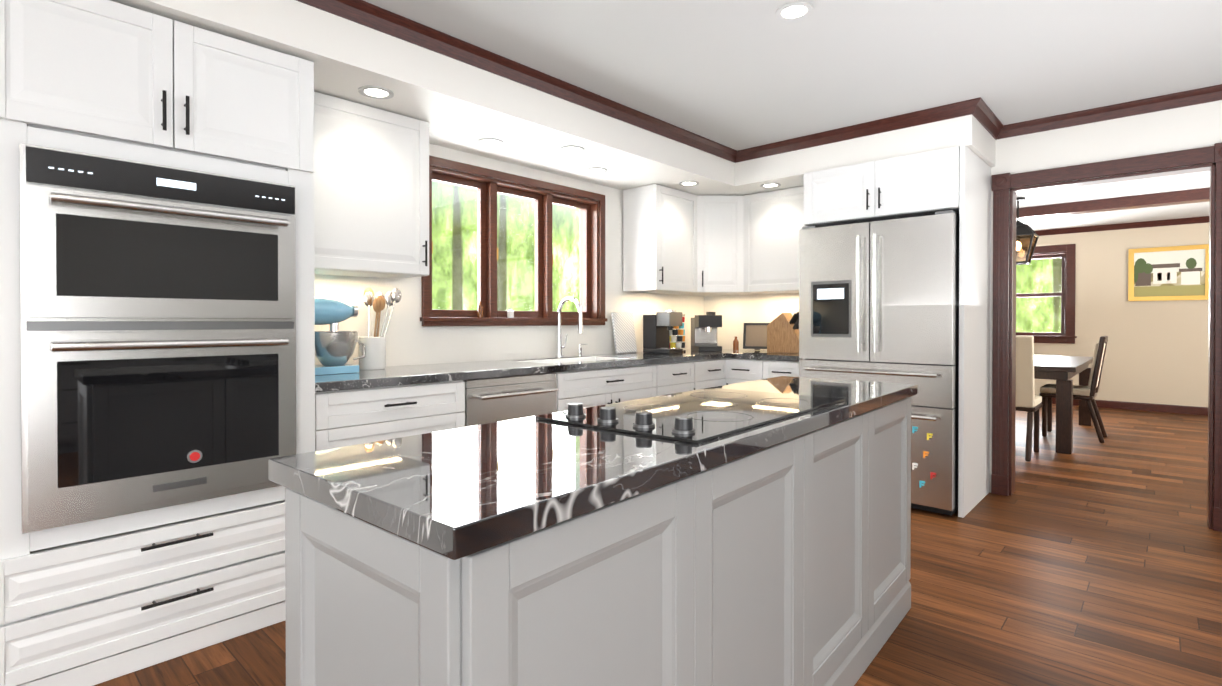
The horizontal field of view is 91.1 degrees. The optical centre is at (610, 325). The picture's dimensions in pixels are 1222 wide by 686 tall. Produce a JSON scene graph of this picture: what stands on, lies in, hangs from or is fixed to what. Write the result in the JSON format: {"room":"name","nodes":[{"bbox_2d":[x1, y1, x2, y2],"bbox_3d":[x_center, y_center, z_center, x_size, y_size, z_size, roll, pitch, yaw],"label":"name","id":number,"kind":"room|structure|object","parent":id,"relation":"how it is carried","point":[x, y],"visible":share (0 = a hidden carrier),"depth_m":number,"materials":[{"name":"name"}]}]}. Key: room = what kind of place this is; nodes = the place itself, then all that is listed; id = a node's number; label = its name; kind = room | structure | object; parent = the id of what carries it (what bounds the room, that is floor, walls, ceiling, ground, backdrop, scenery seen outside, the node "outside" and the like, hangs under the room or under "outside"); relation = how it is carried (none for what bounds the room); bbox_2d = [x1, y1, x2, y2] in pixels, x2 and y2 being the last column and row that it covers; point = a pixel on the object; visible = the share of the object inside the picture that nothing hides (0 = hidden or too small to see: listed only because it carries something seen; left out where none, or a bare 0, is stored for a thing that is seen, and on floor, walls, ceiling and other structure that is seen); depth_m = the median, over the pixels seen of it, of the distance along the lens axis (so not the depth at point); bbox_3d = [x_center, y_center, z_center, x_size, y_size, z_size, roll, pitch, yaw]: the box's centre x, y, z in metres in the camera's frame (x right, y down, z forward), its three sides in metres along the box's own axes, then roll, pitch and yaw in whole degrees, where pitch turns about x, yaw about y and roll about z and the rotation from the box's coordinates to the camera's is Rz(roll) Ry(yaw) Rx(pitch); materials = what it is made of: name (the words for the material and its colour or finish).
{"room":"kitchen","nodes":[
{"label":"kitchen","id":0,"kind":"room"},
{"bbox_2d":[94,404,1221,685],"bbox_3d":[2.519,1.159,2.488,7.050,0.050,14.100,0,1,43],"label":"floor","id":1,"kind":"structure","parent":0,"point":[1090,560],"depth_m":2.63,"materials":[{"name":"brown wood"}]},
{"bbox_2d":[0,0,314,685],"bbox_3d":[-1.724,0.043,2.251,0.716,2.185,0.972,0,1,43],"label":"tall cabinet","id":2,"kind":"object","parent":1,"relation":"on","point":[93,602],"visible":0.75,"depth_m":1.97,"materials":[{"name":"white wood"}]},
{"bbox_2d":[19,143,295,533],"bbox_3d":[-1.646,0.035,2.198,0.658,1.148,0.760,0,1,43],"label":"wall oven","id":3,"kind":"object","parent":2,"relation":"in","point":[157,336],"visible":0.98,"depth_m":1.95,"materials":[{"name":"silver metal"}]},
{"bbox_2d":[315,380,464,450],"bbox_3d":[-1.179,0.699,2.902,0.595,0.862,0.715,0,1,43],"label":"base cabinet","id":4,"kind":"object","parent":1,"relation":"on","point":[343,418],"depth_m":2.66,"materials":[{"name":"white wood"}]},
{"bbox_2d":[463,373,557,426],"bbox_3d":[-0.704,0.697,3.367,0.651,0.857,0.600,0,1,43],"label":"dishwasher","id":5,"kind":"object","parent":1,"relation":"on","point":[492,400],"visible":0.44,"depth_m":3.15,"materials":[{"name":"silver metal"}]},
{"bbox_2d":[285,408,910,685],"bbox_3d":[0.301,0.709,1.758,0.634,0.858,2.189,0,1,43],"label":"kitchen island","id":6,"kind":"object","parent":1,"relation":"on","point":[530,551],"depth_m":1.10,"materials":[{"name":"wood"}]},
{"bbox_2d":[268,376,917,567],"bbox_3d":[0.301,0.258,1.754,0.666,0.040,2.222,0,1,43],"label":"island countertop","id":7,"kind":"structure","parent":6,"relation":"on","point":[440,499],"depth_m":1.04,"materials":[{"name":"black stone"}]},
{"bbox_2d":[536,388,845,442],"bbox_3d":[0.275,0.218,1.723,0.521,0.039,0.900,0,1,43],"label":"cooktop","id":8,"kind":"object","parent":7,"relation":"in","point":[698,416],"visible":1,"depth_m":1.58,"materials":[{"name":"black glass"}]},
{"bbox_2d":[587,360,702,406],"bbox_3d":[0.246,0.688,4.449,0.595,0.862,0.565,0,1,43],"label":"base cabinet","id":9,"kind":"object","parent":1,"relation":"on","point":[605,386],"depth_m":3.96,"materials":[{"name":"white wood"}]},
{"bbox_2d":[703,359,722,388],"bbox_3d":[0.527,0.686,4.754,0.595,0.862,0.501,0,1,43],"label":"base cabinet","id":10,"kind":"object","parent":1,"relation":"on","point":[713,368],"depth_m":4.58,"materials":[{"name":"white wood"}]},
{"bbox_2d":[723,358,770,384],"bbox_3d":[1.223,0.685,4.805,0.399,0.862,0.633,0,1,43],"label":"base cabinet","id":11,"kind":"object","parent":1,"relation":"on","point":[735,371],"depth_m":4.61,"materials":[{"name":"white wood"}]},
{"bbox_2d":[315,349,726,392],"bbox_3d":[-0.165,0.238,4.003,0.636,0.040,3.735,0,1,43],"label":"countertop","id":12,"kind":"structure","parent":11,"relation":"on","point":[411,374],"depth_m":3.21,"materials":[{"name":"stone"}]},
{"bbox_2d":[315,295,364,374],"bbox_3d":[-1.370,0.040,2.871,0.220,0.370,0.395,0,1,43],"label":"stand mixer","id":13,"kind":"object","parent":12,"relation":"on","point":[334,348],"visible":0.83,"depth_m":2.84,"materials":[{"name":"blue metal"}]},
{"bbox_2d":[359,287,400,369],"bbox_3d":[-1.204,0.010,3.155,0.130,0.426,0.237,0,1,43],"label":"utensil crock","id":14,"kind":"object","parent":12,"relation":"on","point":[374,358],"visible":1,"depth_m":3.10,"materials":[{"name":"white ceramic"}]},
{"bbox_2d":[555,296,586,356],"bbox_3d":[-0.224,0.006,4.167,0.259,0.419,0.244,0,1,43],"label":"faucet","id":15,"kind":"object","parent":12,"relation":"on","point":[560,346],"visible":1,"depth_m":4.15,"materials":[{"name":"silver metal"}]},
{"bbox_2d":[520,356,626,363],"bbox_3d":[-0.230,0.325,3.941,0.382,0.206,0.772,0,1,43],"label":"sink","id":16,"kind":"object","parent":12,"relation":"in","point":[568,360],"visible":0.1,"depth_m":4.16,"materials":[{"name":"white metal"}]},
{"bbox_2d":[611,312,636,353],"bbox_3d":[0.103,0.053,4.679,0.066,0.317,0.240,0,1,43],"label":"cutting board","id":17,"kind":"object","parent":12,"relation":"on","point":[624,332],"visible":1,"depth_m":4.66,"materials":[{"name":"white plastic"}]},
{"bbox_2d":[643,310,682,353],"bbox_3d":[0.407,0.044,4.712,0.260,0.335,0.180,0,1,43],"label":"coffee maker","id":18,"kind":"object","parent":12,"relation":"on","point":[657,327],"visible":1,"depth_m":4.66,"materials":[{"name":"black plastic"}]},
{"bbox_2d":[670,314,685,351],"bbox_3d":[0.539,0.058,4.944,0.150,0.305,0.150,0,1,43],"label":"pod carousel","id":19,"kind":"object","parent":12,"relation":"on","point":[676,340],"visible":0.54,"depth_m":4.89,"materials":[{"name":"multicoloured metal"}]},
{"bbox_2d":[691,312,721,350],"bbox_3d":[0.809,0.044,5.103,0.200,0.330,0.260,0,0,-7],"label":"espresso machine","id":20,"kind":"object","parent":12,"relation":"on","point":[703,332],"visible":0.98,"depth_m":5.09,"materials":[{"name":"black plastic"}]},
{"bbox_2d":[727,349,800,361],"bbox_3d":[1.355,0.233,4.704,0.630,0.040,0.645,0,1,43],"label":"countertop","id":21,"kind":"structure","parent":11,"relation":"on","point":[741,354],"depth_m":4.55,"materials":[{"name":"stone"}]},
{"bbox_2d":[733,336,738,350],"bbox_3d":[1.057,0.149,5.079,0.047,0.120,0.048,0,1,43],"label":"bottle","id":22,"kind":"object","parent":21,"relation":"on","point":[735,344],"visible":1,"depth_m":5.06,"materials":[{"name":"orange glass"}]},
{"bbox_2d":[743,323,768,349],"bbox_3d":[1.239,0.091,5.091,0.220,0.232,0.090,0,0,23],"label":"photo frame","id":23,"kind":"object","parent":21,"relation":"on","point":[755,336],"visible":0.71,"depth_m":5.08,"materials":[{"name":"black plastic"}]},
{"bbox_2d":[767,312,798,352],"bbox_3d":[1.416,0.049,4.788,0.296,0.326,0.149,0,1,43],"label":"knife block","id":24,"kind":"object","parent":21,"relation":"on","point":[782,332],"visible":0.75,"depth_m":4.74,"materials":[{"name":"brown wood"}]},
{"bbox_2d":[771,360,798,377],"bbox_3d":[1.464,0.687,4.610,0.338,0.862,0.595,0,1,43],"label":"base cabinet","id":25,"kind":"object","parent":1,"relation":"on","point":[778,368],"depth_m":4.38,"materials":[{"name":"white wood"}]},
{"bbox_2d":[799,210,958,515],"bbox_3d":[1.873,0.221,4.051,0.937,1.799,0.848,0,1,43],"label":"refrigerator","id":26,"kind":"object","parent":1,"relation":"on","point":[878,301],"visible":0.73,"depth_m":3.66,"materials":[{"name":"silver metal"}]},
{"bbox_2d":[1016,335,1042,461],"bbox_3d":[3.458,0.595,5.238,0.450,1.036,0.516,0,1,43],"label":"chair","id":27,"kind":"object","parent":1,"relation":"on","point":[1028,401],"visible":0.4,"depth_m":4.98,"materials":[{"name":"beige fabric"}]},
{"bbox_2d":[1034,355,1092,453],"bbox_3d":[4.328,0.727,6.257,1.000,0.759,2.100,0,1,43],"label":"dining table","id":28,"kind":"object","parent":1,"relation":"on","point":[1061,370],"visible":0.44,"depth_m":5.26,"materials":[{"name":"brown wood"}]},
{"bbox_2d":[1039,336,1107,442],"bbox_3d":[4.618,0.602,5.989,0.509,1.012,0.450,0,1,43],"label":"chair","id":29,"kind":"object","parent":1,"relation":"on","point":[1088,393],"visible":0.9,"depth_m":5.85,"materials":[{"name":"brown wood"}]},
{"bbox_2d":[110,0,1221,492],"bbox_3d":[2.519,-0.086,2.479,7.050,2.440,14.100,0,1,43],"label":"wall","id":30,"kind":"structure","parent":0,"point":[1156,352],"depth_m":3.79,"materials":[{"name":"paint"}]},
{"bbox_2d":[314,92,428,278],"bbox_3d":[-1.294,-0.657,2.969,0.328,0.796,0.691,0,1,43],"label":"upper cabinet","id":31,"kind":"object","parent":30,"relation":"attached to","point":[370,192],"depth_m":2.88,"materials":[{"name":"white wood"}]},
{"bbox_2d":[358,85,393,98],"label":"ceiling light","id":32,"kind":"object","parent":30,"relation":"attached to","point":[375,92],"depth_m":2.71,"materials":[{"name":"paint"}]},
{"bbox_2d":[371,315,383,335],"bbox_3d":[-1.271,-0.002,3.266,0.008,0.116,0.070,0,1,43],"label":"electrical outlet plate","id":33,"kind":"object","parent":30,"relation":"attached to","point":[373,317],"depth_m":3.25,"materials":[{"name":"white plastic"}]},
{"bbox_2d":[477,138,503,146],"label":"ceiling light","id":34,"kind":"object","parent":30,"relation":"attached to","point":[493,142],"depth_m":3.46,"materials":[{"name":"paint"}]},
{"bbox_2d":[420,155,606,325],"bbox_3d":[-0.634,-0.498,4.076,0.225,0.990,1.550,0,1,43],"label":"kitchen window","id":35,"kind":"structure","parent":30,"relation":"in","point":[591,232],"depth_m":4.05,"materials":[{"name":"brown wood"}]},
{"bbox_2d":[477,302,482,317],"bbox_3d":[-0.830,-0.104,3.811,0.035,0.100,0.036,0,1,43],"label":"bottle","id":36,"kind":"object","parent":35,"relation":"on","point":[480,311],"visible":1,"depth_m":3.80,"materials":[{"name":"orange glass"}]},
{"bbox_2d":[507,308,513,317],"bbox_3d":[-0.667,-0.087,3.987,0.043,0.065,0.044,0,1,43],"label":"bottle","id":37,"kind":"object","parent":35,"relation":"on","point":[510,312],"visible":1,"depth_m":3.97,"materials":[{"name":"white ceramic"}]},
{"bbox_2d":[560,145,583,153],"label":"ceiling light","id":38,"kind":"object","parent":30,"relation":"attached to","point":[572,149],"depth_m":3.61,"materials":[{"name":"paint"}]},
{"bbox_2d":[586,167,606,173],"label":"ceiling light","id":39,"kind":"object","parent":30,"relation":"attached to","point":[595,170],"depth_m":4.11,"materials":[{"name":"paint"}]},
{"bbox_2d":[623,184,697,295],"bbox_3d":[0.432,-0.670,4.815,0.365,0.796,0.593,0,1,43],"label":"upper cabinet","id":40,"kind":"object","parent":30,"relation":"attached to","point":[660,223],"depth_m":4.64,"materials":[{"name":"white wood"}]},
{"bbox_2d":[679,181,698,185],"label":"ceiling light","id":41,"kind":"object","parent":30,"relation":"attached to","point":[685,183],"depth_m":4.50,"materials":[{"name":"paint"}]},
{"bbox_2d":[698,195,745,295],"bbox_3d":[0.886,-0.672,5.115,0.665,0.796,0.666,0,1,43],"label":"upper cabinet","id":42,"kind":"object","parent":30,"relation":"attached to","point":[721,219],"depth_m":4.91,"materials":[{"name":"white wood"}]},
{"bbox_2d":[296,0,1221,235],"bbox_3d":[2.519,-1.270,2.471,6.650,0.072,13.700,0,1,43],"label":"crown molding","id":43,"kind":"structure","parent":30,"relation":"attached to","point":[367,14],"depth_m":3.55,"materials":[{"name":"brown wood"}]},
{"bbox_2d":[760,183,780,187],"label":"ceiling light","id":44,"kind":"object","parent":30,"relation":"attached to","point":[767,185],"depth_m":4.56,"materials":[{"name":"paint"}]},
{"bbox_2d":[746,186,801,294],"bbox_3d":[1.407,-0.670,4.812,0.712,0.796,0.366,0,1,43],"label":"upper cabinet","id":45,"kind":"object","parent":30,"relation":"attached to","point":[773,218],"depth_m":4.73,"materials":[{"name":"white wood"}]},
{"bbox_2d":[802,163,865,226],"bbox_3d":[1.781,-0.884,4.251,0.541,0.360,0.714,0,1,43],"label":"upper cabinet","id":46,"kind":"object","parent":30,"relation":"attached to","point":[830,197],"depth_m":4.05,"materials":[{"name":"white wood"}]},
{"bbox_2d":[862,145,989,227],"bbox_3d":[2.088,-0.882,3.968,0.542,0.360,0.714,0,1,43],"label":"upper cabinet","id":47,"kind":"object","parent":30,"relation":"attached to","point":[953,178],"depth_m":3.70,"materials":[{"name":"white wood"}]},
{"bbox_2d":[1016,244,1076,343],"bbox_3d":[5.925,-0.446,8.749,1.400,1.370,0.240,0,1,43],"label":"dining room window","id":48,"kind":"structure","parent":30,"relation":"in","point":[1066,253],"depth_m":8.38,"materials":[{"name":"brown wood"}]},
{"bbox_2d":[991,143,1221,531],"bbox_3d":[3.032,0.060,3.694,1.154,2.130,0.216,0,1,43],"label":"door frame","id":49,"kind":"structure","parent":30,"relation":"attached to","point":[1004,348],"depth_m":3.76,"materials":[{"name":"brown wood"}]},
{"bbox_2d":[1041,398,1207,415],"bbox_3d":[6.824,1.046,7.824,5.750,0.100,0.016,0,1,43],"label":"baseboard","id":50,"kind":"structure","parent":30,"relation":"attached to","point":[1193,410],"depth_m":7.71,"materials":[{"name":"brown wood"}]},
{"bbox_2d":[1128,244,1208,300],"bbox_3d":[7.054,-0.662,7.589,0.770,0.680,0.030,0,1,43],"label":"painting","id":51,"kind":"object","parent":30,"relation":"attached to","point":[1168,273],"visible":0.98,"depth_m":7.58,"materials":[{"name":"multicoloured paper"}]},
{"bbox_2d":[363,0,1221,230],"bbox_3d":[2.519,-1.331,2.471,7.050,0.050,14.100,0,1,43],"label":"ceiling","id":52,"kind":"structure","parent":0,"point":[737,75],"depth_m":2.92,"materials":[{"name":"paint"}]},
{"bbox_2d":[775,1,812,20],"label":"ceiling light","id":53,"kind":"object","parent":52,"relation":"attached to","point":[795,11],"depth_m":2.48,"materials":[{"name":"paint"}]},
{"bbox_2d":[1016,197,1038,264],"bbox_3d":[4.243,-0.987,6.255,0.322,0.688,0.322,0,1,43],"label":"pendant lamp","id":54,"kind":"object","parent":52,"relation":"hanging from","point":[1027,236],"visible":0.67,"depth_m":6.14,"materials":[{"name":"black metal"}]},
{"bbox_2d":[1016,188,1209,219],"bbox_3d":[5.366,-1.277,6.225,5.750,0.109,0.180,0,1,43],"label":"beam","id":55,"kind":"structure","parent":52,"relation":"attached to","point":[1148,200],"depth_m":6.22,"materials":[{"name":"brown wood"}]},
{"label":"outside","id":56,"kind":"structure","parent":0,"visible":0},
{"bbox_2d":[432,181,1061,332],"bbox_3d":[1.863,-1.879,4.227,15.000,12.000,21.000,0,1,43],"label":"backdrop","id":57,"kind":"structure","parent":56,"point":[567,276],"depth_m":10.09,"materials":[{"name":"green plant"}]}
]}

